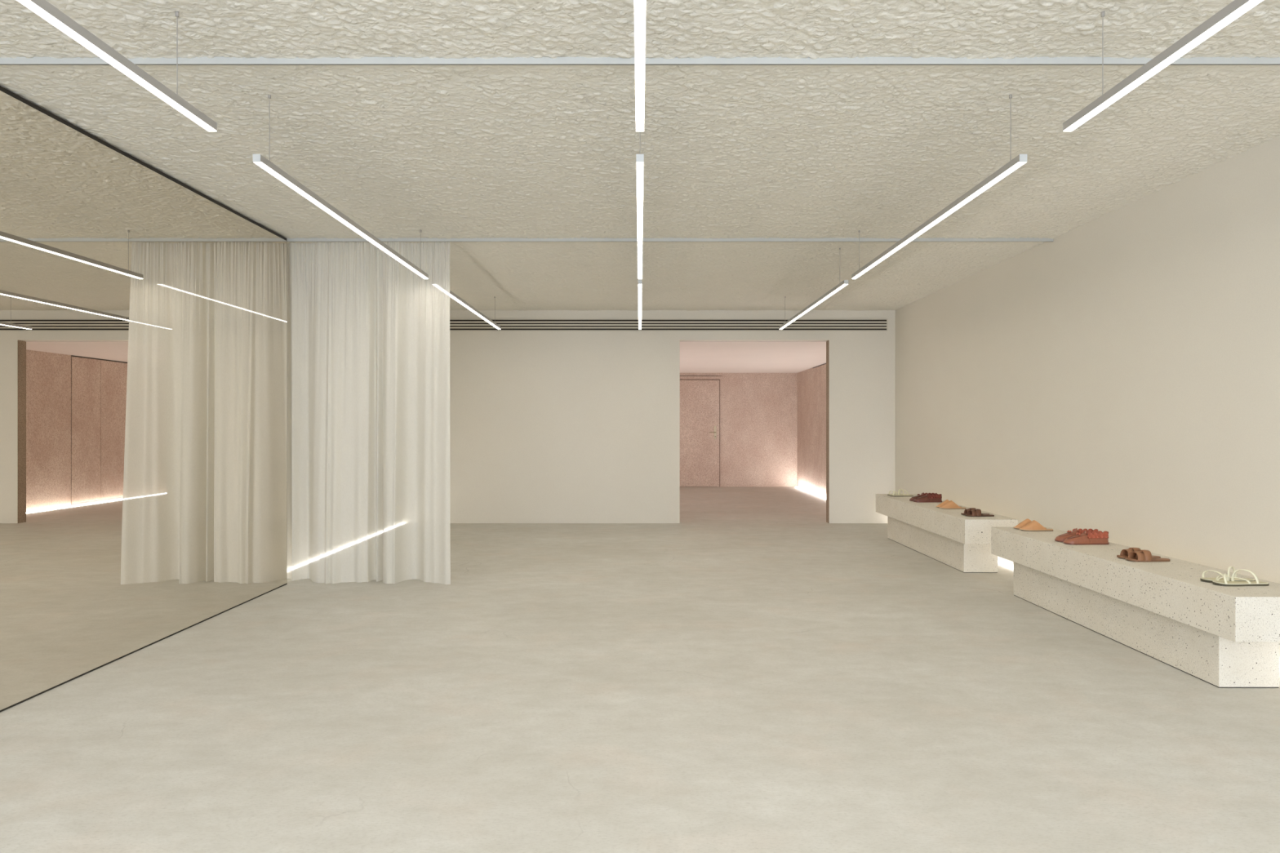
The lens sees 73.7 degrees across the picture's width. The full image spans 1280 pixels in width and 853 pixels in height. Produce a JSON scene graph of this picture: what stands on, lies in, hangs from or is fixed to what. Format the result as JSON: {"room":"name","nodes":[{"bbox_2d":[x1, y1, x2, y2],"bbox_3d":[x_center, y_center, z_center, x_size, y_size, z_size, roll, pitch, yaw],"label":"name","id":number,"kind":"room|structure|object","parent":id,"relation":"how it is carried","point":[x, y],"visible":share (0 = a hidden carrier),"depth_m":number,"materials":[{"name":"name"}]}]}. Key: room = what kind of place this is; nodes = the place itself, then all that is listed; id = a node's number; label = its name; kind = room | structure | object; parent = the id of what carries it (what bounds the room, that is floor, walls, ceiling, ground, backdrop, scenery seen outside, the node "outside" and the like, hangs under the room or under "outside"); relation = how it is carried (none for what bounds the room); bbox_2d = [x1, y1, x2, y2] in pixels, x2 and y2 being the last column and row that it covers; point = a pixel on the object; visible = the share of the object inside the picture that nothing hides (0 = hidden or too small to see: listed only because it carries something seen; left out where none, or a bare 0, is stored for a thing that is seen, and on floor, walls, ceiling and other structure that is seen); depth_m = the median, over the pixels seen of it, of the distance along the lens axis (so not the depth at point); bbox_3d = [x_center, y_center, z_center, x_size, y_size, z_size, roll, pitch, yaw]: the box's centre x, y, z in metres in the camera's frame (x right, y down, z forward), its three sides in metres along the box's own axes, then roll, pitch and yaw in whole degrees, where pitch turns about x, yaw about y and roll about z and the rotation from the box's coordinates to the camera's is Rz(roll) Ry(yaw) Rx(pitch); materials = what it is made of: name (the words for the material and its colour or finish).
{"room":"shoe store showroom","nodes":[
{"label":"shoe store showroom","id":0,"kind":"room"},
{"bbox_2d":[0,486,1279,852],"bbox_3d":[0.122,1.310,7.330,6.944,0.120,21.060,0,0,0],"label":"floor","id":1,"kind":"structure","parent":0,"point":[753,672],"depth_m":3.61,"materials":[{"name":"grey concrete"}]},
{"bbox_2d":[795,486,826,498],"bbox_3d":[3.210,1.241,14.365,0.030,0.016,6.350,0,0,0],"label":"led strip","id":2,"kind":"object","parent":1,"relation":"on","point":[795,486],"visible":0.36,"depth_m":15.93,"materials":[{"name":"white plastic"}]},
{"bbox_2d":[875,493,1017,573],"bbox_3d":[2.910,1.010,8.403,0.441,0.480,2.674,0,0,0],"label":"stone bench","id":3,"kind":"object","parent":1,"relation":"on","point":[957,540],"visible":0.92,"depth_m":7.69,"materials":[{"name":"beige stone"}]},
{"bbox_2d":[887,488,904,495],"bbox_3d":[2.886,0.732,9.502,0.260,0.075,0.085,0,0,0],"label":"sandal","id":4,"kind":"object","parent":3,"relation":"on","point":[899,489],"visible":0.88,"depth_m":9.51,"materials":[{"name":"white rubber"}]},
{"bbox_2d":[889,489,913,496],"bbox_3d":[2.884,0.732,9.410,0.260,0.075,0.085,0,0,0],"label":"sandal","id":5,"kind":"object","parent":3,"relation":"on","point":[893,495],"visible":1,"depth_m":9.39,"materials":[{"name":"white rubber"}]},
{"bbox_2d":[909,493,937,501],"bbox_3d":[2.929,0.725,8.815,0.291,0.090,0.095,0,0,0],"label":"loafer","id":6,"kind":"object","parent":3,"relation":"on","point":[912,499],"visible":0.38,"depth_m":8.79,"materials":[{"name":"leather"}]},
{"bbox_2d":[913,493,942,502],"bbox_3d":[2.929,0.725,8.688,0.291,0.090,0.095,0,0,0],"label":"loafer","id":7,"kind":"object","parent":3,"relation":"on","point":[933,498],"visible":1,"depth_m":8.65,"materials":[{"name":"leather"}]},
{"bbox_2d":[935,499,961,507],"bbox_3d":[2.924,0.731,8.084,0.243,0.078,0.081,0,0,0],"label":"shoe","id":8,"kind":"object","parent":3,"relation":"on","point":[946,500],"visible":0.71,"depth_m":8.06,"materials":[{"name":"brown leather"}]},
{"bbox_2d":[939,500,965,509],"bbox_3d":[2.924,0.731,7.982,0.243,0.078,0.081,0,0,0],"label":"shoe","id":9,"kind":"object","parent":3,"relation":"on","point":[950,504],"visible":1,"depth_m":7.95,"materials":[{"name":"brown leather"}]},
{"bbox_2d":[960,507,989,515],"bbox_3d":[2.914,0.738,7.415,0.244,0.063,0.093,0,0,0],"label":"slide","id":10,"kind":"object","parent":3,"relation":"on","point":[966,511],"visible":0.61,"depth_m":7.41,"materials":[{"name":"brown leather"}]},
{"bbox_2d":[964,508,994,516],"bbox_3d":[2.914,0.738,7.321,0.244,0.063,0.093,0,0,0],"label":"slide","id":11,"kind":"object","parent":3,"relation":"on","point":[975,513],"visible":1,"depth_m":7.29,"materials":[{"name":"brown leather"}]},
{"bbox_2d":[997,560,1013,568],"bbox_3d":[3.284,1.242,7.290,0.019,0.015,7.380,0,0,0],"label":"led strip","id":12,"kind":"object","parent":1,"relation":"on","point":[998,562],"visible":0.02,"depth_m":7.63,"materials":[{"name":"white plastic"}]},
{"bbox_2d":[991,527,1279,688],"bbox_3d":[2.910,1.010,5.197,0.441,0.480,2.684,0,0,0],"label":"stone bench","id":13,"kind":"object","parent":1,"relation":"on","point":[1220,636],"visible":1,"depth_m":4.53,"materials":[{"name":"beige stone"}]},
{"bbox_2d":[1013,518,1046,528],"bbox_3d":[2.925,0.731,6.407,0.243,0.078,0.081,0,0,0],"label":"shoe","id":14,"kind":"object","parent":13,"relation":"on","point":[1027,521],"visible":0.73,"depth_m":6.39,"materials":[{"name":"brown leather"}]},
{"bbox_2d":[1019,520,1053,531],"bbox_3d":[2.927,0.731,6.305,0.243,0.078,0.081,0,0,0],"label":"shoe","id":15,"kind":"object","parent":13,"relation":"on","point":[1033,526],"visible":1,"depth_m":6.27,"materials":[{"name":"brown leather"}]},
{"bbox_2d":[1054,528,1097,542],"bbox_3d":[2.926,0.725,5.715,0.291,0.090,0.095,0,0,0],"label":"loafer","id":16,"kind":"object","parent":13,"relation":"on","point":[1061,538],"visible":0.47,"depth_m":5.69,"materials":[{"name":"leather"}]},
{"bbox_2d":[1062,529,1109,544],"bbox_3d":[2.926,0.725,5.596,0.291,0.090,0.095,0,0,0],"label":"loafer","id":17,"kind":"object","parent":13,"relation":"on","point":[1089,537],"visible":1,"depth_m":5.56,"materials":[{"name":"leather"}]},
{"bbox_2d":[1116,547,1160,559],"bbox_3d":[2.913,0.738,4.984,0.244,0.063,0.093,0,0,0],"label":"slide","id":18,"kind":"object","parent":13,"relation":"on","point":[1124,553],"visible":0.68,"depth_m":4.97,"materials":[{"name":"beige leather"}]},
{"bbox_2d":[1125,550,1169,561],"bbox_3d":[2.911,0.738,4.892,0.244,0.063,0.093,0,0,0],"label":"slide","id":19,"kind":"object","parent":13,"relation":"on","point":[1141,555],"visible":1,"depth_m":4.86,"materials":[{"name":"beige leather"}]},
{"bbox_2d":[1200,566,1255,582],"bbox_3d":[2.921,0.732,4.240,0.260,0.075,0.085,0,0,0],"label":"sandal","id":20,"kind":"object","parent":13,"relation":"on","point":[1203,579],"visible":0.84,"depth_m":4.22,"materials":[{"name":"white leather"}]},
{"bbox_2d":[1212,568,1268,586],"bbox_3d":[2.921,0.732,4.150,0.260,0.075,0.085,0,0,0],"label":"sandal","id":21,"kind":"object","parent":13,"relation":"on","point":[1226,583],"visible":1,"depth_m":4.13,"materials":[{"name":"white leather"}]},
{"bbox_2d":[0,0,1279,311],"bbox_3d":[0.122,-1.540,4.005,6.344,0.086,14.010,0,0,0],"label":"ceiling","id":22,"kind":"structure","parent":0,"point":[448,152],"depth_m":4.26,"materials":[{"name":"paint"}]},
{"bbox_2d":[17,0,217,131],"bbox_3d":[-1.677,-1.333,1.901,0.034,0.349,2.902,0,0,0],"label":"lamp","id":23,"kind":"object","parent":22,"relation":"hanging from","point":[42,8],"visible":1,"depth_m":2.73,"materials":[{"name":"grey metal"}]},
{"bbox_2d":[253,93,428,279],"bbox_3d":[-1.677,-1.333,5.215,0.034,0.349,2.965,0,0,0],"label":"lamp","id":24,"kind":"object","parent":22,"relation":"hanging from","point":[258,159],"visible":1,"depth_m":4.55,"materials":[{"name":"grey metal"}]},
{"bbox_2d":[254,161,427,279],"bbox_3d":[-1.677,-1.159,5.215,0.030,0.003,2.957,0,0,0],"label":"diffuser","id":25,"kind":"object","parent":24,"relation":"attached to","point":[268,166],"depth_m":4.67,"materials":[{"name":"white plastic"}]},
{"bbox_2d":[449,290,500,329],"bbox_3d":[-1.677,-1.333,8.559,0.034,0.349,3.242,0,0,0],"label":"lamp","id":26,"kind":"object","parent":22,"relation":"hanging from","point":[453,295],"visible":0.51,"depth_m":8.53,"materials":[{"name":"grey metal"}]},
{"bbox_2d":[0,56,1279,65],"bbox_3d":[0.249,-1.492,3.475,6.086,0.034,0.009,0,0,0],"label":"track","id":27,"kind":"object","parent":22,"relation":"attached to","point":[35,60],"visible":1,"depth_m":3.47,"materials":[{"name":"grey metal"}]},
{"bbox_2d":[633,0,646,131],"bbox_3d":[0.000,-1.333,1.901,0.034,0.349,2.902,0,0,0],"label":"lamp","id":28,"kind":"object","parent":22,"relation":"hanging from","point":[639,5],"visible":1,"depth_m":2.69,"materials":[{"name":"grey metal"}]},
{"bbox_2d":[635,154,644,279],"bbox_3d":[0.000,-1.333,5.215,0.034,0.349,2.965,0,0,0],"label":"lamp","id":29,"kind":"object","parent":22,"relation":"hanging from","point":[639,157],"visible":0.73,"depth_m":4.53,"materials":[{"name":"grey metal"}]},
{"bbox_2d":[637,280,642,329],"bbox_3d":[0.000,-1.333,8.559,0.034,0.349,3.242,0,0,0],"label":"lamp","id":30,"kind":"object","parent":22,"relation":"hanging from","point":[639,282],"visible":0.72,"depth_m":8.04,"materials":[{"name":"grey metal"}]},
{"bbox_2d":[638,284,641,329],"bbox_3d":[0.000,-1.159,8.559,0.030,0.003,3.234,0,0,0],"label":"diffuser","id":31,"kind":"object","parent":30,"relation":"attached to","point":[639,285],"depth_m":8.26,"materials":[{"name":"white plastic"}]},
{"bbox_2d":[286,237,1053,241],"bbox_3d":[0.122,-1.492,6.801,6.340,0.034,0.009,0,0,0],"label":"track","id":32,"kind":"object","parent":22,"relation":"attached to","point":[297,239],"visible":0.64,"depth_m":6.79,"materials":[{"name":"grey paint"}]},
{"bbox_2d":[287,241,450,584],"bbox_3d":[-2.257,-0.119,6.860,1.533,2.730,0.229,0,0,2],"label":"sheer curtain","id":33,"kind":"object","parent":32,"relation":"hanging from","point":[368,336],"visible":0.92,"depth_m":6.84,"materials":[{"name":"beige fabric"}]},
{"bbox_2d":[779,247,848,329],"bbox_3d":[1.677,-1.333,8.559,0.034,0.349,3.242,0,0,0],"label":"lamp","id":34,"kind":"object","parent":22,"relation":"hanging from","point":[844,282],"visible":1,"depth_m":8.02,"materials":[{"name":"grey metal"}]},
{"bbox_2d":[779,284,847,329],"bbox_3d":[1.677,-1.159,8.559,0.030,0.003,3.234,0,0,0],"label":"diffuser","id":35,"kind":"object","parent":34,"relation":"attached to","point":[839,286],"depth_m":8.14,"materials":[{"name":"white plastic"}]},
{"bbox_2d":[851,93,1026,279],"bbox_3d":[1.677,-1.333,5.215,0.034,0.349,2.965,0,0,0],"label":"lamp","id":36,"kind":"object","parent":22,"relation":"hanging from","point":[1020,159],"visible":1,"depth_m":4.55,"materials":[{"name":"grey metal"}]},
{"bbox_2d":[852,161,1025,279],"bbox_3d":[1.677,-1.159,5.215,0.030,0.003,2.957,0,0,0],"label":"diffuser","id":37,"kind":"object","parent":36,"relation":"attached to","point":[1011,166],"depth_m":4.67,"materials":[{"name":"white plastic"}]},
{"bbox_2d":[1062,0,1262,131],"bbox_3d":[1.677,-1.333,1.901,0.034,0.349,2.902,0,0,0],"label":"lamp","id":38,"kind":"object","parent":22,"relation":"hanging from","point":[1236,8],"visible":1,"depth_m":2.73,"materials":[{"name":"grey metal"}]},
{"bbox_2d":[449,309,895,523],"bbox_3d":[0.122,-0.167,11.075,6.342,2.832,0.130,0,0,0],"label":"wall","id":39,"kind":"structure","parent":0,"point":[546,426],"depth_m":11.01,"materials":[{"name":"white paint"}]},
{"bbox_2d":[449,318,887,330],"bbox_3d":[0.125,-1.311,11.001,6.130,0.158,0.016,0,0,0],"label":"air vent","id":40,"kind":"object","parent":39,"relation":"in","point":[455,324],"visible":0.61,"depth_m":10.99,"materials":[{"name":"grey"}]},
{"bbox_2d":[826,340,829,523],"bbox_3d":[2.437,0.067,11.085,0.004,2.364,0.149,0,0,0],"label":"trim","id":41,"kind":"structure","parent":39,"relation":"attached to","point":[827,341],"depth_m":11.04,"materials":[{"name":"brown paint"}]},
{"bbox_2d":[680,373,797,486],"bbox_3d":[0.828,-0.050,17.735,4.855,2.600,0.150,0,0,0],"label":"wall","id":42,"kind":"structure","parent":0,"point":[758,411],"depth_m":17.66,"materials":[{"name":"pink paint"}]},
{"bbox_2d":[680,380,719,486],"bbox_3d":[1.192,0.139,17.613,0.904,2.198,0.083,0,0,0],"label":"door","id":43,"kind":"structure","parent":42,"relation":"in","point":[699,399],"depth_m":17.63,"materials":[{"name":"pink paint"}]},
{"bbox_2d":[680,379,719,486],"bbox_3d":[1.193,0.139,17.657,0.926,2.221,0.006,0,0,0],"label":"trim","id":44,"kind":"structure","parent":42,"relation":"attached to","point":[680,380],"depth_m":17.66,"materials":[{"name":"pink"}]},
{"bbox_2d":[680,375,722,376],"bbox_3d":[1.020,-1.046,17.657,1.360,0.009,0.006,0,0,0],"label":"trim","id":45,"kind":"structure","parent":42,"relation":"attached to","point":[680,375],"depth_m":17.66,"materials":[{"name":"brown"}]},
{"bbox_2d":[680,341,826,373],"bbox_3d":[0.828,-1.179,14.400,4.855,0.141,6.519,0,0,0],"label":"ceiling","id":46,"kind":"structure","parent":0,"point":[695,357],"depth_m":13.48,"materials":[{"name":"pink paint"}]},
{"bbox_2d":[797,135,1279,583],"bbox_3d":[3.374,-0.167,7.405,0.239,2.833,20.810,0,0,0],"label":"wall","id":47,"kind":"structure","parent":0,"point":[1118,374],"depth_m":5.79,"materials":[{"name":"white paint"}]},
{"bbox_2d":[812,366,819,493],"bbox_3d":[3.246,0.055,15.730,0.010,2.290,0.652,0,0,0],"label":"door","id":48,"kind":"structure","parent":47,"relation":"in","point":[815,371],"depth_m":15.72,"materials":[{"name":"pink paint"}]},
{"bbox_2d":[813,363,826,496],"bbox_3d":[3.253,0.060,14.669,0.004,2.336,2.794,0,0,0],"label":"trim","id":49,"kind":"structure","parent":47,"relation":"attached to","point":[824,363],"depth_m":15.45,"materials":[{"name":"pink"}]},
{"bbox_2d":[819,364,826,495],"bbox_3d":[3.246,0.055,15.050,0.010,2.290,0.692,0,0,0],"label":"door","id":50,"kind":"structure","parent":47,"relation":"in","point":[822,368],"depth_m":15.09,"materials":[{"name":"pink paint"}]},
{"bbox_3d":[-2.928,-0.121,1.930,0.241,2.740,9.660,0,0,0],"label":"wall","id":51,"kind":"structure","parent":0,"visible":0},
{"bbox_2d":[0,85,287,712],"bbox_3d":[-2.801,-0.121,3.530,0.012,2.740,6.460,0,0,0],"label":"mirror panel","id":52,"kind":"object","parent":51,"relation":"attached to","point":[144,316],"visible":1,"depth_m":4.57,"materials":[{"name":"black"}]}
]}

